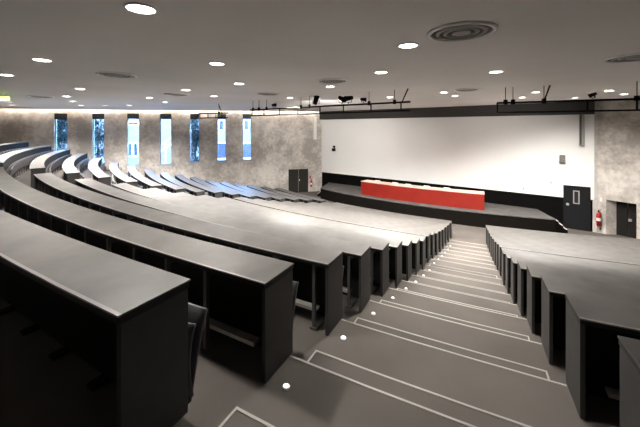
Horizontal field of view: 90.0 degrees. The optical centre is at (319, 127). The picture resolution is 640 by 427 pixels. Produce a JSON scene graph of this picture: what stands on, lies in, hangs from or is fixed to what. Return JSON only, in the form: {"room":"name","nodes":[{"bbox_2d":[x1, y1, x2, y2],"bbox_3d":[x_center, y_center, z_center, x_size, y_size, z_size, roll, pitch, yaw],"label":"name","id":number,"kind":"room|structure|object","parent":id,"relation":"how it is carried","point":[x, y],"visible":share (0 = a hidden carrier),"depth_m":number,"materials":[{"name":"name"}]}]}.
{"room":"lecture hall","nodes":[
{"label":"lecture hall","id":0,"kind":"room"},
{"bbox_2d":[0,109,321,191],"bbox_3d":[-18.697,1.875,22.496,39.000,7.800,0.330,0,0,-15],"label":"wall","id":1,"kind":"structure","parent":0,"point":[280,143],"depth_m":24.87,"materials":[{"name":"concrete"}]},
{"bbox_2d":[54,113,66,150],"bbox_3d":[-18.230,0.783,22.568,0.853,3.616,0.315,0,0,-15],"label":"window","id":2,"kind":"structure","parent":1,"relation":"in","point":[56,115],"depth_m":22.54,"materials":[{"name":"metal"}]},
{"bbox_2d":[92,114,103,158],"bbox_3d":[-16.013,0.822,23.166,0.833,3.705,0.315,0,0,-15],"label":"window","id":3,"kind":"structure","parent":1,"relation":"in","point":[94,116],"depth_m":23.15,"materials":[{"name":"metal"}]},
{"bbox_2d":[127,113,138,164],"bbox_3d":[-13.844,0.831,23.752,0.853,3.806,0.315,0,0,-15],"label":"window","id":4,"kind":"structure","parent":1,"relation":"in","point":[129,116],"depth_m":23.73,"materials":[{"name":"metal"}]},
{"bbox_2d":[159,114,170,164],"bbox_3d":[-11.710,0.844,24.328,0.844,3.852,0.315,0,0,-15],"label":"window","id":5,"kind":"structure","parent":1,"relation":"in","point":[162,116],"depth_m":24.25,"materials":[{"name":"metal"}]},
{"bbox_2d":[190,114,199,162],"bbox_3d":[-9.722,0.796,24.865,0.741,3.790,0.315,0,0,-15],"label":"window","id":6,"kind":"structure","parent":1,"relation":"in","point":[192,116],"depth_m":24.86,"materials":[{"name":"metal"}]},
{"bbox_2d":[217,114,225,160],"bbox_3d":[-7.797,0.750,25.385,0.717,3.711,0.315,0,0,-15],"label":"window","id":7,"kind":"structure","parent":1,"relation":"in","point":[218,115],"depth_m":25.38,"materials":[{"name":"metal"}]},
{"bbox_2d":[243,114,251,159],"bbox_3d":[-5.914,0.720,25.893,0.728,3.696,0.315,0,0,-15],"label":"window","id":8,"kind":"structure","parent":1,"relation":"in","point":[245,116],"depth_m":25.87,"materials":[{"name":"metal"}]},
{"bbox_2d":[289,169,307,191],"bbox_3d":[-1.802,4.426,26.814,1.666,1.949,0.129,0,0,-15],"label":"door","id":9,"kind":"structure","parent":1,"relation":"in","point":[298,178],"depth_m":26.85,"materials":[{"name":"metal"}]},
{"bbox_2d":[313,117,316,139],"bbox_3d":[-0.436,0.021,27.117,0.304,1.916,0.271,0,0,0],"label":"speaker","id":10,"kind":"object","parent":1,"relation":"attached to","point":[314,118],"visible":1,"depth_m":27.01},
{"bbox_2d":[0,163,635,426],"bbox_3d":[-3.772,3.717,5.460,70.545,4.584,45.415,0,0,0],"label":"floor","id":11,"kind":"structure","parent":0,"point":[36,390],"depth_m":2.67,"materials":[{"name":"grey carpet"}]},
{"bbox_2d":[0,142,28,151],"bbox_3d":[-15.667,1.282,15.294,0.910,0.778,13.062,0,0,-35],"label":"curved desk","id":12,"kind":"object","parent":11,"relation":"on","point":[7,146],"visible":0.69,"depth_m":18.57,"materials":[{"name":"laminate"}]},
{"bbox_2d":[17,159,22,175],"bbox_3d":[-14.052,1.847,14.990,0.200,0.775,0.460,0,0,-36],"label":"seat","id":13,"kind":"object","parent":11,"relation":"on","point":[22,159],"visible":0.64,"depth_m":14.96,"materials":[{"name":"grey"}]},
{"bbox_2d":[19,158,24,174],"bbox_3d":[-14.367,1.847,15.427,0.200,0.775,0.460,0,0,-36],"label":"seat","id":14,"kind":"object","parent":11,"relation":"on","point":[23,158],"visible":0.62,"depth_m":15.40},
{"bbox_2d":[0,146,50,170],"bbox_3d":[-14.889,1.576,16.054,0.926,0.778,13.108,0,0,-34],"label":"curved desk","id":15,"kind":"object","parent":11,"relation":"on","point":[7,159],"visible":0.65,"depth_m":15.67,"materials":[{"name":"laminate"}]},
{"bbox_2d":[30,149,69,188],"bbox_3d":[-13.919,1.843,16.546,0.890,0.778,12.484,0,0,-35],"label":"curved desk","id":16,"kind":"object","parent":11,"relation":"on","point":[38,165],"visible":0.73,"depth_m":15.08,"materials":[{"name":"laminate"}]},
{"bbox_2d":[62,153,87,184],"bbox_3d":[-13.013,2.109,17.002,0.858,0.778,11.898,0,0,-35],"label":"curved desk","id":17,"kind":"object","parent":11,"relation":"on","point":[71,173],"visible":0.74,"depth_m":13.94,"materials":[{"name":"laminate"}]},
{"bbox_2d":[0,210,190,426],"bbox_3d":[-5.833,1.282,5.106,12.102,0.778,0.841,0,0,36],"label":"curved desk","id":18,"kind":"object","parent":11,"relation":"on","point":[126,318],"visible":1,"depth_m":1.89,"materials":[{"name":"laminate"}]},
{"bbox_2d":[88,158,110,185],"bbox_3d":[-11.807,2.371,16.952,0.760,0.778,10.346,0,0,-36],"label":"curved desk","id":19,"kind":"object","parent":11,"relation":"on","point":[94,164],"visible":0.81,"depth_m":14.33,"materials":[{"name":"laminate"}]},
{"bbox_2d":[109,162,137,186],"bbox_3d":[-10.930,2.649,17.362,0.741,0.778,9.927,0,0,-36],"label":"curved desk","id":20,"kind":"object","parent":11,"relation":"on","point":[121,177],"visible":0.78,"depth_m":15.55,"materials":[{"name":"laminate"}]},
{"bbox_2d":[128,165,161,189],"bbox_3d":[-10.069,2.923,17.771,0.723,0.778,9.521,0,0,-36],"label":"curved desk","id":21,"kind":"object","parent":11,"relation":"on","point":[146,183],"visible":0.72,"depth_m":16.09,"materials":[{"name":"laminate"}]},
{"bbox_2d":[0,167,293,383],"bbox_3d":[-5.189,1.576,5.949,11.841,0.778,0.833,0,0,36],"label":"curved desk","id":22,"kind":"object","parent":11,"relation":"on","point":[247,296],"visible":0.72,"depth_m":3.08,"materials":[{"name":"laminate"}]},
{"bbox_2d":[144,169,184,192],"bbox_3d":[-9.166,3.178,18.144,0.696,0.778,8.992,0,0,-37],"label":"curved desk","id":23,"kind":"object","parent":11,"relation":"on","point":[170,187],"visible":0.59,"depth_m":16.42,"materials":[{"name":"laminate"}]},
{"bbox_2d":[160,172,204,195],"bbox_3d":[-8.231,3.411,18.365,0.656,0.778,8.186,0,0,-37],"label":"curved desk","id":24,"kind":"object","parent":11,"relation":"on","point":[192,190],"visible":0.54,"depth_m":16.82,"materials":[{"name":"laminate"}]},
{"bbox_2d":[34,173,343,335],"bbox_3d":[-4.467,1.843,6.762,11.305,0.778,0.805,0,0,36],"label":"curved desk","id":25,"kind":"object","parent":11,"relation":"on","point":[318,270],"visible":0.62,"depth_m":4.10,"materials":[{"name":"laminate"}]},
{"bbox_2d":[188,302,207,403],"bbox_3d":[-0.976,1.581,2.132,0.460,0.775,0.200,0,0,29],"label":"seat","id":26,"kind":"object","parent":11,"relation":"on","point":[197,314],"visible":0.12,"depth_m":2.05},
{"bbox_2d":[175,174,222,197],"bbox_3d":[-7.394,3.546,18.685,0.630,0.778,7.655,0,0,-38],"label":"curved desk","id":27,"kind":"object","parent":11,"relation":"on","point":[212,192],"visible":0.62,"depth_m":17.27,"materials":[{"name":"laminate"}]},
{"bbox_2d":[190,177,239,198],"bbox_3d":[-6.590,3.763,19.107,0.617,0.778,7.310,0,0,-38],"label":"curved desk","id":28,"kind":"object","parent":11,"relation":"on","point":[226,193],"visible":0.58,"depth_m":17.59,"materials":[{"name":"laminate"}]},
{"bbox_2d":[75,178,370,311],"bbox_3d":[-3.794,2.109,7.518,10.802,0.778,0.780,0,0,36],"label":"curved desk","id":29,"kind":"object","parent":11,"relation":"on","point":[356,256],"visible":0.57,"depth_m":5.07,"materials":[{"name":"laminate"}]},
{"bbox_2d":[205,180,255,198],"bbox_3d":[-5.718,3.996,19.485,0.596,0.778,6.795,0,0,-39],"label":"curved desk","id":30,"kind":"object","parent":11,"relation":"on","point":[242,194],"visible":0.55,"depth_m":18.47,"materials":[{"name":"laminate"}]},
{"bbox_2d":[219,182,270,200],"bbox_3d":[-4.917,4.191,19.965,0.586,0.778,6.520,0,0,-39],"label":"curved desk","id":31,"kind":"object","parent":11,"relation":"on","point":[259,196],"visible":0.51,"depth_m":19.16,"materials":[{"name":"laminate"}]},
{"bbox_2d":[112,183,388,296],"bbox_3d":[-3.133,2.371,8.265,10.313,0.778,0.758,0,0,36],"label":"curved desk","id":32,"kind":"object","parent":11,"relation":"on","point":[379,251],"visible":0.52,"depth_m":6.13,"materials":[{"name":"laminate"}]},
{"bbox_2d":[233,183,285,201],"bbox_3d":[-4.152,4.393,20.494,0.583,0.778,6.356,0,0,-39],"label":"curved desk","id":33,"kind":"object","parent":11,"relation":"on","point":[273,197],"visible":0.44,"depth_m":19.57,"materials":[{"name":"laminate"}]},
{"bbox_2d":[247,185,298,202],"bbox_3d":[-3.323,4.566,21.013,0.574,0.778,6.078,0,0,-39],"label":"curved desk","id":34,"kind":"object","parent":11,"relation":"on","point":[288,198],"visible":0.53,"depth_m":20.10,"materials":[{"name":"laminate"}]},
{"bbox_2d":[145,188,401,287],"bbox_3d":[-2.501,2.649,8.979,9.847,0.778,0.736,0,0,36],"label":"curved desk","id":35,"kind":"object","parent":11,"relation":"on","point":[395,246],"visible":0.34,"depth_m":6.99,"materials":[{"name":"laminate"}]},
{"bbox_2d":[282,383,289,390],"bbox_3d":[-0.258,1.958,2.429,0.064,0.018,0.064,0,0,0],"label":"floor light","id":36,"kind":"object","parent":11,"relation":"on","point":[286,386],"visible":1,"depth_m":2.42,"materials":[{"name":"metal"}]},
{"bbox_2d":[261,186,312,202],"bbox_3d":[-2.476,4.746,21.557,0.565,0.778,5.798,0,0,-39],"label":"curved desk","id":37,"kind":"object","parent":11,"relation":"on","point":[301,199],"visible":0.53,"depth_m":20.66,"materials":[{"name":"laminate"}]},
{"bbox_2d":[174,192,411,280],"bbox_3d":[-1.882,2.923,9.685,9.395,0.778,0.714,0,0,36],"label":"curved desk","id":38,"kind":"object","parent":11,"relation":"on","point":[406,243],"visible":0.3,"depth_m":7.91,"materials":[{"name":"laminate"}]},
{"bbox_2d":[293,281,298,320],"bbox_3d":[-0.438,1.847,3.051,0.460,0.775,0.200,0,0,29],"label":"seat","id":39,"kind":"object","parent":11,"relation":"on","point":[295,283],"visible":0.03,"depth_m":3.00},
{"bbox_2d":[274,188,325,202],"bbox_3d":[-1.578,4.942,22.184,0.558,0.778,5.555,0,0,-40],"label":"curved desk","id":40,"kind":"object","parent":11,"relation":"on","point":[317,200],"visible":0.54,"depth_m":21.59,"materials":[{"name":"laminate"}]},
{"bbox_2d":[198,195,419,274],"bbox_3d":[-1.331,3.178,10.466,9.138,0.778,0.706,0,0,36],"label":"curved desk","id":41,"kind":"object","parent":11,"relation":"on","point":[415,241],"visible":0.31,"depth_m":8.97,"materials":[{"name":"laminate"}]},
{"bbox_2d":[219,197,425,269],"bbox_3d":[-0.815,3.411,11.198,8.897,0.778,0.698,0,0,36],"label":"curved desk","id":42,"kind":"object","parent":11,"relation":"on","point":[422,238],"visible":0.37,"depth_m":9.92,"materials":[{"name":"laminate"}]},
{"bbox_2d":[234,197,430,262],"bbox_3d":[-0.315,3.546,11.906,8.664,0.778,0.689,0,0,36],"label":"curved desk","id":43,"kind":"object","parent":11,"relation":"on","point":[243,199],"visible":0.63,"depth_m":10.92,"materials":[{"name":"laminate"}]},
{"bbox_2d":[253,198,434,258],"bbox_3d":[0.201,3.763,12.638,8.422,0.778,0.681,0,0,36],"label":"curved desk","id":44,"kind":"object","parent":11,"relation":"on","point":[432,235],"visible":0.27,"depth_m":11.49,"materials":[{"name":"laminate"}]},
{"bbox_2d":[271,200,438,254],"bbox_3d":[0.735,3.996,13.394,8.173,0.778,0.673,0,0,36],"label":"curved desk","id":45,"kind":"object","parent":11,"relation":"on","point":[436,231],"visible":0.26,"depth_m":12.35,"materials":[{"name":"laminate"}]},
{"bbox_2d":[284,201,441,251],"bbox_3d":[1.269,4.191,14.151,7.924,0.778,0.664,0,0,36],"label":"curved desk","id":46,"kind":"object","parent":11,"relation":"on","point":[288,202],"visible":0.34,"depth_m":13.30,"materials":[{"name":"laminate"}]},
{"bbox_2d":[297,202,444,248],"bbox_3d":[1.802,4.393,14.907,7.675,0.778,0.656,0,0,36],"label":"curved desk","id":47,"kind":"object","parent":11,"relation":"on","point":[443,228],"visible":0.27,"depth_m":14.16,"materials":[{"name":"laminate"}]},
{"bbox_2d":[308,202,446,245],"bbox_3d":[2.362,4.566,15.701,7.414,0.778,0.647,0,0,36],"label":"curved desk","id":48,"kind":"object","parent":11,"relation":"on","point":[313,203],"visible":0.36,"depth_m":15.11,"materials":[{"name":"laminate"}]},
{"bbox_2d":[320,202,449,241],"bbox_3d":[2.939,4.746,16.518,7.144,0.778,0.638,0,0,36],"label":"curved desk","id":49,"kind":"object","parent":11,"relation":"on","point":[325,203],"visible":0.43,"depth_m":15.76,"materials":[{"name":"laminate"}]},
{"bbox_2d":[332,202,451,238],"bbox_3d":[3.567,4.942,17.409,6.851,0.778,0.628,0,0,36],"label":"curved desk","id":50,"kind":"object","parent":11,"relation":"on","point":[337,203],"visible":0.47,"depth_m":16.85,"materials":[{"name":"laminate"}]},
{"bbox_2d":[218,240,566,426],"bbox_3d":[3.586,3.456,7.918,2.206,3.572,14.852,0,0,27],"label":"trim","id":51,"kind":"structure","parent":11,"relation":"on","point":[246,413],"depth_m":3.20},
{"bbox_2d":[321,189,555,231],"bbox_3d":[5.888,5.017,21.006,15.453,0.764,3.242,0,0,38],"label":"stage","id":52,"kind":"structure","parent":11,"relation":"on","point":[457,217],"depth_m":18.14,"materials":[{"name":"black wood"}]},
{"bbox_2d":[556,220,567,232],"bbox_3d":[12.423,5.091,16.641,0.654,0.615,0.531,0,0,13],"label":"steps","id":53,"kind":"structure","parent":11,"relation":"on","point":[559,227],"depth_m":16.40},
{"bbox_2d":[486,225,639,243],"bbox_3d":[11.696,4.942,13.444,8.534,0.778,0.746,0,0,17],"label":"curved desk","id":54,"kind":"object","parent":11,"relation":"on","point":[488,226],"visible":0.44,"depth_m":13.68,"materials":[{"name":"laminate"}]},
{"bbox_2d":[487,227,639,247],"bbox_3d":[11.531,4.746,12.367,9.143,0.778,0.780,0,0,17],"label":"curved desk","id":55,"kind":"object","parent":11,"relation":"on","point":[493,229],"visible":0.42,"depth_m":12.73,"materials":[{"name":"laminate"}]},
{"bbox_2d":[488,230,639,251],"bbox_3d":[11.254,4.566,11.407,9.444,0.778,0.792,0,0,17],"label":"curved desk","id":56,"kind":"object","parent":11,"relation":"on","point":[489,231],"visible":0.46,"depth_m":11.99,"materials":[{"name":"laminate"}]},
{"bbox_2d":[490,233,639,256],"bbox_3d":[10.985,4.393,10.476,9.736,0.778,0.802,0,0,17],"label":"curved desk","id":57,"kind":"object","parent":11,"relation":"on","point":[491,234],"visible":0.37,"depth_m":11.19,"materials":[{"name":"laminate"}]},
{"bbox_2d":[492,235,639,260],"bbox_3d":[10.728,4.191,9.587,10.015,0.778,0.813,0,0,17],"label":"curved desk","id":58,"kind":"object","parent":11,"relation":"on","point":[493,236],"visible":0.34,"depth_m":10.45,"materials":[{"name":"laminate"}]},
{"bbox_2d":[494,238,639,265],"bbox_3d":[10.472,3.996,8.699,10.293,0.778,0.823,0,0,17],"label":"curved desk","id":59,"kind":"object","parent":11,"relation":"on","point":[631,254],"visible":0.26,"depth_m":9.74,"materials":[{"name":"laminate"}]},
{"bbox_2d":[496,239,639,269],"bbox_3d":[10.215,3.763,7.810,10.572,0.778,0.834,0,0,17],"label":"curved desk","id":60,"kind":"object","parent":11,"relation":"on","point":[497,241],"visible":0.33,"depth_m":8.96,"materials":[{"name":"laminate"}]},
{"bbox_2d":[498,242,639,275],"bbox_3d":[9.966,3.546,6.951,10.841,0.778,0.844,0,0,17],"label":"curved desk","id":61,"kind":"object","parent":11,"relation":"on","point":[624,260],"visible":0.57,"depth_m":8.05,"materials":[{"name":"laminate"}]},
{"bbox_2d":[501,248,639,285],"bbox_3d":[9.726,3.411,6.119,11.102,0.778,0.854,0,0,17],"label":"curved desk","id":62,"kind":"object","parent":11,"relation":"on","point":[503,249],"visible":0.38,"depth_m":7.59,"materials":[{"name":"laminate"}]},
{"bbox_2d":[505,251,639,293],"bbox_3d":[9.478,3.178,5.260,11.371,0.778,0.864,0,0,16],"label":"curved desk","id":63,"kind":"object","parent":11,"relation":"on","point":[508,253],"visible":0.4,"depth_m":6.84,"materials":[{"name":"laminate"}]},
{"bbox_2d":[510,255,639,303],"bbox_3d":[9.213,2.923,4.343,11.659,0.778,0.875,0,0,16],"label":"curved desk","id":64,"kind":"object","parent":11,"relation":"on","point":[514,258],"visible":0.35,"depth_m":6.03,"materials":[{"name":"laminate"}]},
{"bbox_2d":[517,259,639,315],"bbox_3d":[8.952,2.649,3.440,11.942,0.778,0.885,0,0,16],"label":"curved desk","id":65,"kind":"object","parent":11,"relation":"on","point":[521,264],"visible":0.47,"depth_m":5.21,"materials":[{"name":"laminate"}]},
{"bbox_2d":[526,264,639,333],"bbox_3d":[8.687,2.371,2.523,12.229,0.778,0.896,0,0,16],"label":"curved desk","id":66,"kind":"object","parent":11,"relation":"on","point":[534,272],"visible":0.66,"depth_m":4.32,"materials":[{"name":"laminate"}]},
{"bbox_2d":[541,275,639,364],"bbox_3d":[8.410,2.109,1.562,12.530,0.778,0.907,0,0,16],"label":"curved desk","id":67,"kind":"object","parent":11,"relation":"on","point":[553,289],"visible":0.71,"depth_m":3.47,"materials":[{"name":"laminate"}]},
{"bbox_2d":[565,293,639,419],"bbox_3d":[8.128,1.843,0.588,12.835,0.778,0.919,0,0,16],"label":"curved desk","id":68,"kind":"object","parent":11,"relation":"on","point":[593,325],"visible":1,"depth_m":2.61,"materials":[{"name":"laminate"}]},
{"bbox_2d":[617,335,639,426],"bbox_3d":[7.826,1.576,-0.458,13.163,0.778,0.931,0,0,16],"label":"curved desk","id":69,"kind":"object","parent":11,"relation":"on","point":[629,347],"visible":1,"depth_m":1.72,"materials":[{"name":"laminate"}]},
{"bbox_2d":[0,0,639,111],"bbox_3d":[-3.685,-1.308,6.734,67.370,0.393,40.468,0,0,0],"label":"ceiling","id":70,"kind":"structure","parent":0,"point":[283,47],"depth_m":5.35,"materials":[{"name":"paint"}]},
{"bbox_2d":[0,93,9,100],"bbox_3d":[-11.508,-1.133,11.636,0.400,0.280,0.060,0,0,0],"label":"exit light","id":71,"kind":"object","parent":70,"relation":"hanging from","point":[6,98],"visible":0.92,"depth_m":11.61,"materials":[{"name":"green"}]},
{"bbox_2d":[27,95,54,97],"bbox_3d":[-11.259,-1.259,12.914,0.857,0.040,0.857,0,0,0],"label":"ceiling vent","id":72,"kind":"object","parent":70,"relation":"in","point":[35,96],"visible":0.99,"depth_m":12.72,"materials":[{"name":"white metal"}]},
{"bbox_2d":[30,58,52,61],"bbox_3d":[-5.150,-1.264,5.928,0.329,0.030,0.329,0,0,0],"label":"recessed light","id":73,"kind":"object","parent":70,"relation":"in","point":[34,59],"visible":0.98,"depth_m":5.91,"materials":[{"name":"white plastic"}]},
{"bbox_2d":[95,71,137,78],"bbox_3d":[-4.841,-1.258,7.642,0.857,0.040,0.857,0,0,0],"label":"ceiling vent","id":74,"kind":"object","parent":70,"relation":"in","point":[103,73],"visible":1,"depth_m":7.56,"materials":[{"name":"white metal"}]},
{"bbox_2d":[123,2,157,14],"bbox_3d":[-1.893,-1.264,3.383,0.329,0.030,0.329,0,0,0],"label":"recessed light","id":75,"kind":"object","parent":70,"relation":"in","point":[136,7],"visible":0.99,"depth_m":3.37,"materials":[{"name":"white plastic"}]},
{"bbox_2d":[165,93,188,95],"bbox_3d":[-5.484,-1.276,12.273,0.857,0.040,0.857,0,0,0],"label":"ceiling vent","id":76,"kind":"object","parent":70,"relation":"in","point":[169,94],"visible":0.98,"depth_m":12.10,"materials":[{"name":"white metal"}]},
{"bbox_2d":[199,104,227,117],"bbox_3d":[-5.985,-0.937,17.918,2.019,0.786,0.116,0,0,21],"label":"lighting truss","id":77,"kind":"object","parent":70,"relation":"hanging from","point":[218,104],"visible":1,"depth_m":17.75,"materials":[{"name":"black metal"}]},
{"bbox_2d":[208,62,225,65],"bbox_3d":[-2.040,-1.276,6.338,0.329,0.030,0.329,0,0,0],"label":"recessed light","id":78,"kind":"object","parent":70,"relation":"in","point":[210,63],"visible":0.98,"depth_m":6.34,"materials":[{"name":"white"}]},
{"bbox_2d":[258,93,279,95],"bbox_3d":[-1.951,-1.288,12.242,0.857,0.040,0.857,0,0,0],"label":"ceiling vent","id":79,"kind":"object","parent":70,"relation":"in","point":[264,94],"visible":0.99,"depth_m":12.18,"materials":[{"name":"white metal"}]},
{"bbox_2d":[250,89,409,115],"bbox_3d":[-0.188,-0.943,13.050,7.980,0.768,0.126,0,0,37],"label":"lighting truss","id":80,"kind":"object","parent":70,"relation":"hanging from","point":[394,100],"visible":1,"depth_m":12.47,"materials":[{"name":"black metal"}]},
{"bbox_2d":[313,95,319,104],"bbox_3d":[-0.161,-1.133,13.056,0.306,0.420,0.244,0,0,-38],"label":"spotlight","id":81,"kind":"object","parent":80,"relation":"on","point":[316,97],"visible":0.99,"depth_m":12.96,"materials":[{"name":"black metal"}]},
{"bbox_2d":[338,96,344,103],"bbox_3d":[0.841,-1.077,12.270,0.222,0.308,0.354,0,0,38],"label":"spotlight","id":82,"kind":"object","parent":80,"relation":"on","point":[341,98],"visible":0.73,"depth_m":12.20,"materials":[{"name":"black metal"}]},
{"bbox_2d":[344,96,352,103],"bbox_3d":[1.085,-1.071,12.093,0.340,0.295,0.220,0,0,32],"label":"spotlight","id":83,"kind":"object","parent":80,"relation":"on","point":[346,98],"visible":1,"depth_m":12.04,"materials":[{"name":"black metal"}]},
{"bbox_2d":[317,78,347,83],"bbox_3d":[0.344,-1.281,8.800,0.857,0.040,0.857,0,0,0],"label":"ceiling vent","id":84,"kind":"object","parent":70,"relation":"in","point":[329,80],"visible":1,"depth_m":8.71,"materials":[{"name":"white metal"}]},
{"bbox_2d":[374,71,387,73],"bbox_3d":[1.414,-1.293,7.419,0.329,0.030,0.329,0,0,0],"label":"recessed light","id":85,"kind":"object","parent":70,"relation":"in","point":[376,72],"visible":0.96,"depth_m":7.46,"materials":[{"name":"white plastic"}]},
{"bbox_2d":[397,42,418,47],"bbox_3d":[1.365,-1.282,4.962,0.329,0.030,0.329,0,0,0],"label":"recessed light","id":86,"kind":"object","parent":70,"relation":"in","point":[407,44],"visible":0.98,"depth_m":4.96,"materials":[{"name":"white plastic"}]},
{"bbox_2d":[427,21,497,41],"bbox_3d":[1.875,-1.266,4.254,0.857,0.040,0.857,0,0,0],"label":"ceiling vent","id":87,"kind":"object","parent":70,"relation":"in","point":[465,30],"visible":1,"depth_m":4.17,"materials":[{"name":"white metal"}]},
{"bbox_2d":[454,88,480,91],"bbox_3d":[5.067,-1.307,11.031,0.857,0.040,0.857,0,0,0],"label":"ceiling vent","id":88,"kind":"object","parent":70,"relation":"in","point":[462,89],"visible":0.99,"depth_m":10.97,"materials":[{"name":"white metal"}]},
{"bbox_2d":[488,70,503,72],"bbox_3d":[4.072,-1.302,7.405,0.329,0.030,0.329,0,0,0],"label":"recessed light","id":89,"kind":"object","parent":70,"relation":"in","point":[495,71],"visible":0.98,"depth_m":7.38,"materials":[{"name":"white plastic"}]},
{"bbox_2d":[497,81,639,112],"bbox_3d":[8.614,-0.910,9.318,6.105,0.852,0.119,0,0,24],"label":"lighting truss","id":90,"kind":"object","parent":70,"relation":"hanging from","point":[636,98],"visible":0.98,"depth_m":9.70,"materials":[{"name":"black metal"}]},
{"bbox_2d":[588,92,596,98],"bbox_3d":[8.123,-0.972,9.537,0.138,0.187,0.218,0,0,-42],"label":"spotlight","id":91,"kind":"object","parent":90,"relation":"on","point":[594,94],"visible":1,"depth_m":9.52,"materials":[{"name":"black metal"}]},
{"bbox_2d":[603,53,639,62],"bbox_3d":[5.778,-1.286,5.888,0.857,0.040,0.857,0,0,0],"label":"ceiling vent","id":92,"kind":"object","parent":70,"relation":"in","point":[634,57],"visible":1,"depth_m":5.92,"materials":[{"name":"white metal"}]},
{"bbox_2d":[320,183,555,219],"bbox_3d":[5.882,4.612,20.991,15.463,0.045,3.272,0,0,38],"label":"floor","id":93,"kind":"structure","parent":0,"point":[489,208],"depth_m":18.48,"materials":[{"name":"carpet"}]},
{"bbox_2d":[361,180,484,209],"bbox_3d":[6.113,4.123,20.158,7.690,0.927,1.055,0,0,35],"label":"desk","id":94,"kind":"object","parent":93,"relation":"on","point":[467,199],"visible":0.94,"depth_m":19.36,"materials":[{"name":"red laminate"}]},
{"bbox_2d":[322,172,592,231],"bbox_3d":[7.317,1.875,22.139,18.668,7.800,0.300,0,0,37],"label":"wall","id":95,"kind":"structure","parent":0,"point":[552,206],"depth_m":19.08,"materials":[{"name":"black paint"}]},
{"bbox_2d":[319,101,594,119],"bbox_3d":[7.105,-1.048,21.875,17.723,0.672,0.372,0,0,37],"label":"trim","id":96,"kind":"structure","parent":95,"relation":"attached to","point":[480,110],"depth_m":19.91,"materials":[{"name":"black metal"}]},
{"bbox_2d":[322,114,593,199],"bbox_3d":[7.196,1.526,21.994,17.723,4.478,0.072,0,0,37],"label":"projection screen","id":97,"kind":"object","parent":95,"relation":"attached to","point":[499,153],"visible":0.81,"depth_m":20.22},
{"bbox_2d":[560,155,564,162],"bbox_3d":[13.102,1.676,17.298,0.243,0.409,0.200,0,0,37],"label":"wall spotlight","id":98,"kind":"object","parent":97,"relation":"attached to","point":[562,157],"visible":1,"depth_m":17.23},
{"bbox_2d":[579,114,583,145],"bbox_3d":[13.723,0.066,16.776,0.257,1.721,0.248,0,0,0],"label":"speaker","id":99,"kind":"object","parent":97,"relation":"attached to","point":[581,116],"visible":0.92,"depth_m":16.71},
{"bbox_2d":[580,114,581,144],"bbox_3d":[13.633,0.066,16.732,0.074,1.618,0.009,0,0,37],"label":"speaker grille","id":100,"kind":"object","parent":99,"relation":"attached to","point":[580,114],"depth_m":16.72,"materials":[{"name":"grey metal"}]},
{"bbox_2d":[563,185,590,231],"bbox_3d":[13.610,4.251,16.966,1.132,2.298,0.099,0,0,37],"label":"door","id":101,"kind":"structure","parent":95,"relation":"in","point":[576,200],"depth_m":16.97,"materials":[{"name":"paint"}]},
{"bbox_2d":[593,101,596,231],"bbox_3d":[14.519,1.875,16.776,0.630,7.800,0.194,0,0,-35],"label":"trim","id":102,"kind":"structure","parent":95,"relation":"attached to","point":[595,114],"depth_m":16.58,"materials":[{"name":"concrete"}]},
{"bbox_2d":[606,200,615,234],"bbox_3d":[14.849,4.710,16.291,0.516,2.130,0.384,0,0,-43],"label":"wall","id":103,"kind":"structure","parent":0,"point":[610,205],"depth_m":16.24,"materials":[{"name":"concrete"}]},
{"bbox_2d":[597,100,639,238],"bbox_3d":[22.417,1.875,5.313,0.600,7.800,27.648,0,0,-35],"label":"wall","id":104,"kind":"structure","parent":0,"point":[618,132],"depth_m":15.90,"materials":[{"name":"concrete"}]},
{"bbox_2d":[596,210,600,225],"bbox_3d":[14.279,4.581,16.380,0.235,0.819,0.202,0,0,0],"label":"fire extinguisher","id":105,"kind":"object","parent":104,"relation":"attached to","point":[598,215],"visible":1,"depth_m":16.31,"materials":[{"name":"metal"}]},
{"bbox_2d":[616,201,635,237],"bbox_3d":[15.254,4.522,15.866,0.150,1.755,0.838,0,0,-35],"label":"door","id":106,"kind":"structure","parent":104,"relation":"in","point":[625,212],"depth_m":15.91,"materials":[{"name":"wood"}]},
{"label":"outside","id":107,"kind":"structure","parent":0,"visible":0},
{"bbox_3d":[-30.371,5.325,42.711,78.227,0.150,60.997,0,0,0],"label":"ground","id":108,"kind":"structure","parent":107,"visible":0},
{"bbox_2d":[57,119,66,150],"bbox_3d":[-21.753,1.599,26.505,4.322,7.301,4.244,0,0,14],"label":"tree","id":109,"kind":"object","parent":108,"relation":"on","point":[61,136],"visible":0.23,"depth_m":25.78,"materials":[{"name":"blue plant"}]},
{"bbox_2d":[94,119,103,157],"bbox_3d":[-19.842,1.357,29.155,4.075,7.785,4.320,0,0,37],"label":"tree","id":110,"kind":"object","parent":108,"relation":"on","point":[98,136],"visible":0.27,"depth_m":28.68,"materials":[{"name":"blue plant"}]},
{"bbox_2d":[57,119,249,163],"bbox_3d":[-20.405,-0.075,41.246,24.118,10.650,4.575,0,0,-15],"label":"building","id":111,"kind":"structure","parent":108,"relation":"on","point":[133,123],"depth_m":39.36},
{"bbox_2d":[161,137,170,162],"bbox_3d":[-15.269,2.962,31.849,1.527,4.576,1.098,0,0,-15],"label":"stair","id":112,"kind":"structure","parent":108,"relation":"on","point":[169,144],"depth_m":31.32,"materials":[{"name":"metal"}]},
{"bbox_2d":[191,119,198,161],"bbox_3d":[-10.776,1.275,27.761,2.582,7.949,3.254,0,0,-28],"label":"tree","id":113,"kind":"object","parent":108,"relation":"on","point":[194,133],"visible":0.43,"depth_m":27.40,"materials":[{"name":"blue plant"}]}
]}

